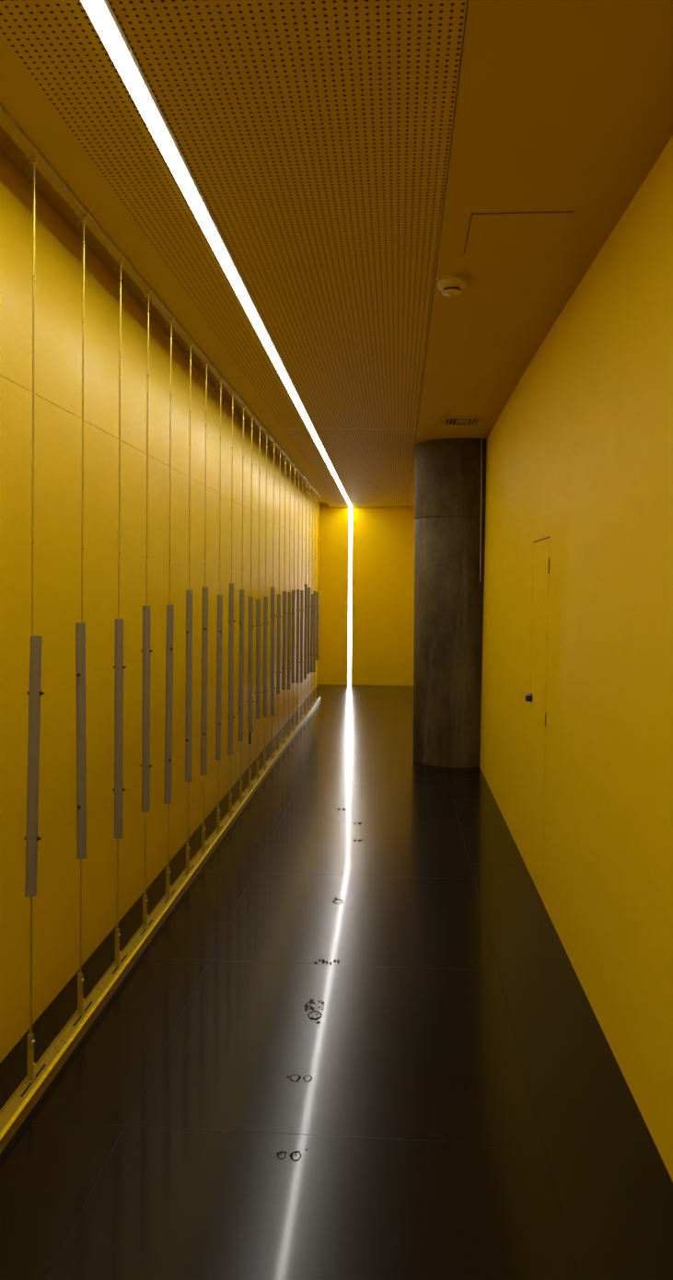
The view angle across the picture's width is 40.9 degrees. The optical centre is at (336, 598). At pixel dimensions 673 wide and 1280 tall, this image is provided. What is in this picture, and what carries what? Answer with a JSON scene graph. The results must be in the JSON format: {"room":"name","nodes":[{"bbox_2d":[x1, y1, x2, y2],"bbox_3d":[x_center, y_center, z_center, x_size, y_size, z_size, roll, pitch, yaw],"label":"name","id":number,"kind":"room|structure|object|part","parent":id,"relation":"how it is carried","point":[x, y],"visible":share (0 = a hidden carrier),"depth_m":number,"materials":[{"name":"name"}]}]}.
{"room":"corridor","nodes":[
{"label":"corridor","id":0,"kind":"room"},
{"bbox_2d":[0,150,319,1062],"bbox_3d":[-0.957,-0.020,6.130,0.100,3.100,18.101,0,1,4],"label":"wall","id":1,"kind":"structure","parent":0,"point":[58,249],"depth_m":4.03,"materials":[{"name":"yellow paint"}]},
{"bbox_2d":[0,684,672,1279],"bbox_3d":[0.214,1.600,6.076,2.470,0.120,18.321,0,1,4],"label":"floor","id":2,"kind":"structure","parent":0,"point":[467,1111],"depth_m":2.98,"materials":[{"name":"stone"}]},
{"bbox_2d":[0,696,320,1153],"bbox_3d":[-0.805,1.519,5.092,0.064,0.046,16.021,0,1,4],"label":"rail","id":3,"kind":"object","parent":2,"relation":"on","point":[14,1112],"visible":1,"depth_m":3.56,"materials":[{"name":"yellow metal"}]},
{"bbox_2d":[276,1148,307,1161],"bbox_3d":[-0.124,1.572,2.548,0.089,0.001,0.050,0,1,-10],"label":"scuff","id":4,"kind":"object","parent":2,"relation":"on","point":[291,1155],"visible":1,"depth_m":2.55,"materials":[{"name":"black"}]},
{"bbox_2d":[287,1074,312,1082],"bbox_3d":[-0.121,1.568,2.951,0.084,0.001,0.045,0,1,4],"label":"scuff","id":5,"kind":"object","parent":2,"relation":"on","point":[293,1075],"visible":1,"depth_m":2.95,"materials":[{"name":"black"}]},
{"bbox_2d":[304,999,325,1023],"bbox_3d":[-0.086,1.564,3.424,0.076,0.001,0.200,0,1,4],"label":"scuff","id":6,"kind":"object","parent":2,"relation":"on","point":[310,1000],"visible":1,"depth_m":3.44,"materials":[{"name":"black"}]},
{"bbox_2d":[314,958,339,964],"bbox_3d":[-0.042,1.559,3.874,0.110,0.001,0.059,0,1,4],"label":"scuff","id":7,"kind":"object","parent":2,"relation":"on","point":[320,960],"visible":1,"depth_m":3.88,"materials":[{"name":"black"}]},
{"bbox_2d":[412,437,487,767],"bbox_3d":[1.134,0.036,8.528,0.804,2.970,0.804,0,1,4],"label":"concrete column","id":8,"kind":"structure","parent":2,"relation":"on","point":[448,620],"depth_m":8.16,"materials":[{"name":"grey concrete"}]},
{"bbox_2d":[479,438,482,581],"bbox_3d":[1.305,-0.799,8.143,0.012,1.290,0.012,0,1,4],"label":"conduit","id":9,"kind":"object","parent":8,"relation":"attached to","point":[481,438],"visible":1,"depth_m":8.14,"materials":[{"name":"black metal"}]},
{"bbox_2d":[0,0,672,507],"bbox_3d":[0.286,-1.495,6.031,2.370,0.130,18.101,0,1,4],"label":"ceiling","id":10,"kind":"structure","parent":0,"point":[315,135],"depth_m":2.97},
{"bbox_2d":[0,103,320,497],"bbox_3d":[-0.801,-1.428,5.138,0.052,0.052,16.171,0,1,4],"label":"pipe rail","id":11,"kind":"object","parent":10,"relation":"attached to","point":[9,125],"visible":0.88,"depth_m":3.54,"materials":[{"name":"metal"}]},
{"bbox_2d":[23,151,44,1082],"bbox_3d":[-0.958,0.062,2.847,0.075,2.930,0.036,0,1,4],"label":"hanging rod","id":12,"kind":"object","parent":11,"relation":"hanging from","point":[31,838],"visible":1,"depth_m":2.84,"materials":[{"name":"black metal"}]},
{"bbox_2d":[74,211,89,1015],"bbox_3d":[-0.931,0.058,3.300,0.051,2.930,0.050,0,1,-44],"label":"hanging rod","id":13,"kind":"object","parent":11,"relation":"hanging from","point":[80,627],"visible":1,"depth_m":3.29,"materials":[{"name":"black metal"}]},
{"bbox_2d":[112,256,126,965],"bbox_3d":[-0.902,0.053,3.732,0.067,2.930,0.036,0,1,4],"label":"hanging rod","id":14,"kind":"object","parent":11,"relation":"hanging from","point":[118,667],"visible":0.99,"depth_m":3.72,"materials":[{"name":"black metal"}]},
{"bbox_2d":[140,289,152,929],"bbox_3d":[-0.874,0.050,4.143,0.066,2.930,0.036,0,1,4],"label":"hanging rod","id":15,"kind":"object","parent":11,"relation":"hanging from","point":[145,765],"visible":1,"depth_m":4.13,"materials":[{"name":"black metal"}]},
{"bbox_2d":[163,316,174,897],"bbox_3d":[-0.850,0.045,4.560,0.057,2.930,0.045,0,1,4],"label":"hanging rod","id":16,"kind":"object","parent":11,"relation":"hanging from","point":[169,608],"visible":1,"depth_m":4.55,"materials":[{"name":"black metal"}]},
{"bbox_2d":[184,340,194,871],"bbox_3d":[-0.817,0.041,4.986,0.054,2.930,0.044,0,1,-28],"label":"hanging rod","id":17,"kind":"object","parent":11,"relation":"hanging from","point":[189,593],"visible":1,"depth_m":4.98,"materials":[{"name":"black metal"}]},
{"bbox_2d":[200,359,209,849],"bbox_3d":[-0.790,0.037,5.396,0.051,2.930,0.043,1,1,44],"label":"hanging rod","id":18,"kind":"object","parent":11,"relation":"hanging from","point":[204,604],"visible":1,"depth_m":5.38,"materials":[{"name":"black metal"}]},
{"bbox_2d":[215,376,223,830],"bbox_3d":[-0.762,0.033,5.837,0.057,2.930,0.042,1,1,26],"label":"cable","id":19,"kind":"object","parent":11,"relation":"hanging from","point":[219,627],"visible":1,"depth_m":5.83,"materials":[{"name":"black metal"}]},
{"bbox_2d":[227,391,235,814],"bbox_3d":[-0.731,0.029,6.253,0.065,2.930,0.036,0,1,4],"label":"cable","id":20,"kind":"object","parent":11,"relation":"hanging from","point":[231,621],"visible":0.99,"depth_m":6.24,"materials":[{"name":"black metal"}]},
{"bbox_2d":[238,404,245,800],"bbox_3d":[-0.702,0.025,6.681,0.053,2.930,0.044,0,1,-28],"label":"cable","id":21,"kind":"object","parent":11,"relation":"hanging from","point":[241,591],"visible":0.98,"depth_m":6.67,"materials":[{"name":"black metal"}]},
{"bbox_2d":[247,414,253,788],"bbox_3d":[-0.674,0.021,7.077,0.067,2.930,0.036,0,1,4],"label":"cable","id":22,"kind":"object","parent":11,"relation":"hanging from","point":[250,599],"visible":1,"depth_m":7.07,"materials":[{"name":"black metal"}]},
{"bbox_2d":[255,423,262,777],"bbox_3d":[-0.648,0.017,7.481,0.066,2.930,0.036,0,1,4],"label":"cable","id":23,"kind":"object","parent":11,"relation":"hanging from","point":[258,600],"visible":0.99,"depth_m":7.47,"materials":[{"name":"black metal"}]},
{"bbox_2d":[262,431,268,767],"bbox_3d":[-0.621,0.013,7.869,0.066,2.930,0.036,0,1,4],"label":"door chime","id":24,"kind":"object","parent":11,"relation":"hanging from","point":[265,599],"visible":0.99,"depth_m":7.86,"materials":[{"name":"black metal"}]},
{"bbox_2d":[269,441,276,757],"bbox_3d":[-0.589,0.009,8.338,0.067,2.930,0.036,0,1,4],"label":"hanging rod","id":25,"kind":"object","parent":11,"relation":"hanging from","point":[272,615],"visible":1,"depth_m":8.33,"materials":[{"name":"black metal"}]},
{"bbox_2d":[276,449,281,749],"bbox_3d":[-0.562,0.005,8.769,0.062,2.930,0.036,0,1,4],"label":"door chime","id":26,"kind":"object","parent":11,"relation":"hanging from","point":[278,616],"visible":0.99,"depth_m":8.76,"materials":[{"name":"black metal"}]},
{"bbox_2d":[281,454,287,743],"bbox_3d":[-0.534,0.001,9.178,0.048,2.930,0.051,0,1,-32],"label":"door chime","id":27,"kind":"object","parent":11,"relation":"hanging from","point":[284,592],"visible":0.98,"depth_m":9.17,"materials":[{"name":"black metal"}]},
{"bbox_2d":[286,461,291,735],"bbox_3d":[-0.504,-0.004,9.600,0.066,2.930,0.036,0,1,4],"label":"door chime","id":28,"kind":"object","parent":11,"relation":"hanging from","point":[289,613],"visible":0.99,"depth_m":9.59,"materials":[{"name":"black metal"}]},
{"bbox_2d":[291,467,295,730],"bbox_3d":[-0.475,-0.007,10.019,0.052,2.930,0.044,0,1,-27],"label":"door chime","id":29,"kind":"object","parent":11,"relation":"hanging from","point":[294,590],"visible":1,"depth_m":10.01,"materials":[{"name":"black metal"}]},
{"bbox_2d":[295,470,301,724],"bbox_3d":[-0.447,-0.011,10.430,0.066,2.930,0.036,0,1,4],"label":"hanging rod","id":30,"kind":"object","parent":11,"relation":"hanging from","point":[297,662],"visible":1,"depth_m":10.42,"materials":[{"name":"black metal"}]},
{"bbox_2d":[300,475,304,719],"bbox_3d":[-0.419,-0.016,10.851,0.066,2.930,0.036,0,1,4],"label":"hanging rod","id":31,"kind":"object","parent":11,"relation":"hanging from","point":[301,591],"visible":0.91,"depth_m":10.84,"materials":[{"name":"black metal"}]},
{"bbox_2d":[303,479,308,713],"bbox_3d":[-0.390,-0.020,11.304,0.048,2.930,0.050,0,1,-31],"label":"hanging rod","id":32,"kind":"object","parent":11,"relation":"hanging from","point":[306,585],"visible":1,"depth_m":11.29,"materials":[{"name":"black metal"}]},
{"bbox_2d":[306,484,311,709],"bbox_3d":[-0.360,-0.024,11.711,0.066,2.930,0.036,0,1,4],"label":"hanging rod","id":33,"kind":"object","parent":11,"relation":"hanging from","point":[308,587],"visible":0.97,"depth_m":11.70,"materials":[{"name":"black metal"}]},
{"bbox_2d":[310,488,314,705],"bbox_3d":[-0.331,-0.028,12.138,0.054,2.930,0.043,1,1,43],"label":"hanging rod","id":34,"kind":"object","parent":11,"relation":"hanging from","point":[312,595],"visible":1,"depth_m":12.13,"materials":[{"name":"black metal"}]},
{"bbox_2d":[313,490,316,701],"bbox_3d":[-0.303,-0.032,12.557,0.064,2.930,0.036,0,1,4],"label":"hanging rod","id":35,"kind":"object","parent":11,"relation":"hanging from","point":[314,592],"visible":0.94,"depth_m":12.55,"materials":[{"name":"black metal"}]},
{"bbox_2d":[315,495,318,698],"bbox_3d":[-0.274,-0.036,12.984,0.065,2.930,0.036,0,1,4],"label":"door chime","id":36,"kind":"object","parent":11,"relation":"hanging from","point":[317,593],"visible":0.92,"depth_m":12.97,"materials":[{"name":"black metal"}]},
{"bbox_2d":[80,0,352,507],"bbox_3d":[-0.315,-1.442,6.080,0.066,0.024,18.078,0,1,4],"label":"recessed light","id":37,"kind":"object","parent":10,"relation":"in","point":[100,13],"visible":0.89,"depth_m":2.94,"materials":[{"name":"white plastic"}]},
{"bbox_2d":[407,0,468,501],"bbox_3d":[0.571,-1.426,6.002,0.002,0.002,18.081,0,1,4],"label":"trim","id":38,"kind":"structure","parent":10,"relation":"attached to","point":[468,0],"depth_m":2.92,"materials":[{"name":"metal"}]},
{"bbox_2d":[434,273,469,296],"bbox_3d":[0.509,-1.373,3.974,0.150,0.068,0.150,0,1,4],"label":"smoke detector","id":39,"kind":"object","parent":10,"relation":"attached to","point":[451,285],"visible":1,"depth_m":3.93,"materials":[{"name":"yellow plastic"}]},
{"bbox_2d":[442,417,482,425],"bbox_3d":[1.016,-1.431,7.297,0.296,0.013,0.310,0,1,4],"label":"ceiling vent","id":40,"kind":"object","parent":10,"relation":"in","point":[448,421],"visible":1,"depth_m":7.30,"materials":[{"name":"metal"}]},
{"bbox_2d":[464,210,575,254],"bbox_3d":[0.688,-1.398,3.460,0.373,0.004,0.387,0,1,4],"label":"ceiling hatch","id":41,"kind":"object","parent":10,"relation":"attached to","point":[524,232],"visible":1,"depth_m":3.44,"materials":[{"name":"yellow paint"}]},
{"bbox_2d":[318,503,414,686],"bbox_3d":[0.843,-0.098,15.139,2.470,3.100,0.120,0,1,4],"label":"wall","id":42,"kind":"structure","parent":0,"point":[383,538],"depth_m":15.10,"materials":[{"name":"yellow paint"}]},
{"bbox_2d":[347,507,352,685],"bbox_3d":[0.228,-0.038,15.118,0.068,2.962,0.007,0,1,4],"label":"strip light","id":43,"kind":"object","parent":42,"relation":"attached to","point":[350,544],"visible":1,"depth_m":15.12,"materials":[{"name":"white plastic"}]},
{"bbox_2d":[479,135,672,1181],"bbox_3d":[1.261,0.063,5.980,0.193,2.970,18.101,0,1,4],"label":"wall","id":44,"kind":"structure","parent":0,"point":[579,456],"depth_m":3.44,"materials":[{"name":"yellow paint"}]},
{"bbox_2d":[524,536,549,899],"bbox_3d":[1.084,0.616,4.911,0.054,1.877,0.548,0,1,4],"label":"door","id":45,"kind":"structure","parent":44,"relation":"in","point":[537,695],"depth_m":4.88,"materials":[{"name":"yellow paint"}]},
{"bbox_3d":[1.091,0.562,5.126,0.035,0.054,0.054,0,1,4],"label":"knob","id":46,"kind":"part","parent":45,"relation":"part of","materials":[{"name":"black metal"}]}
]}

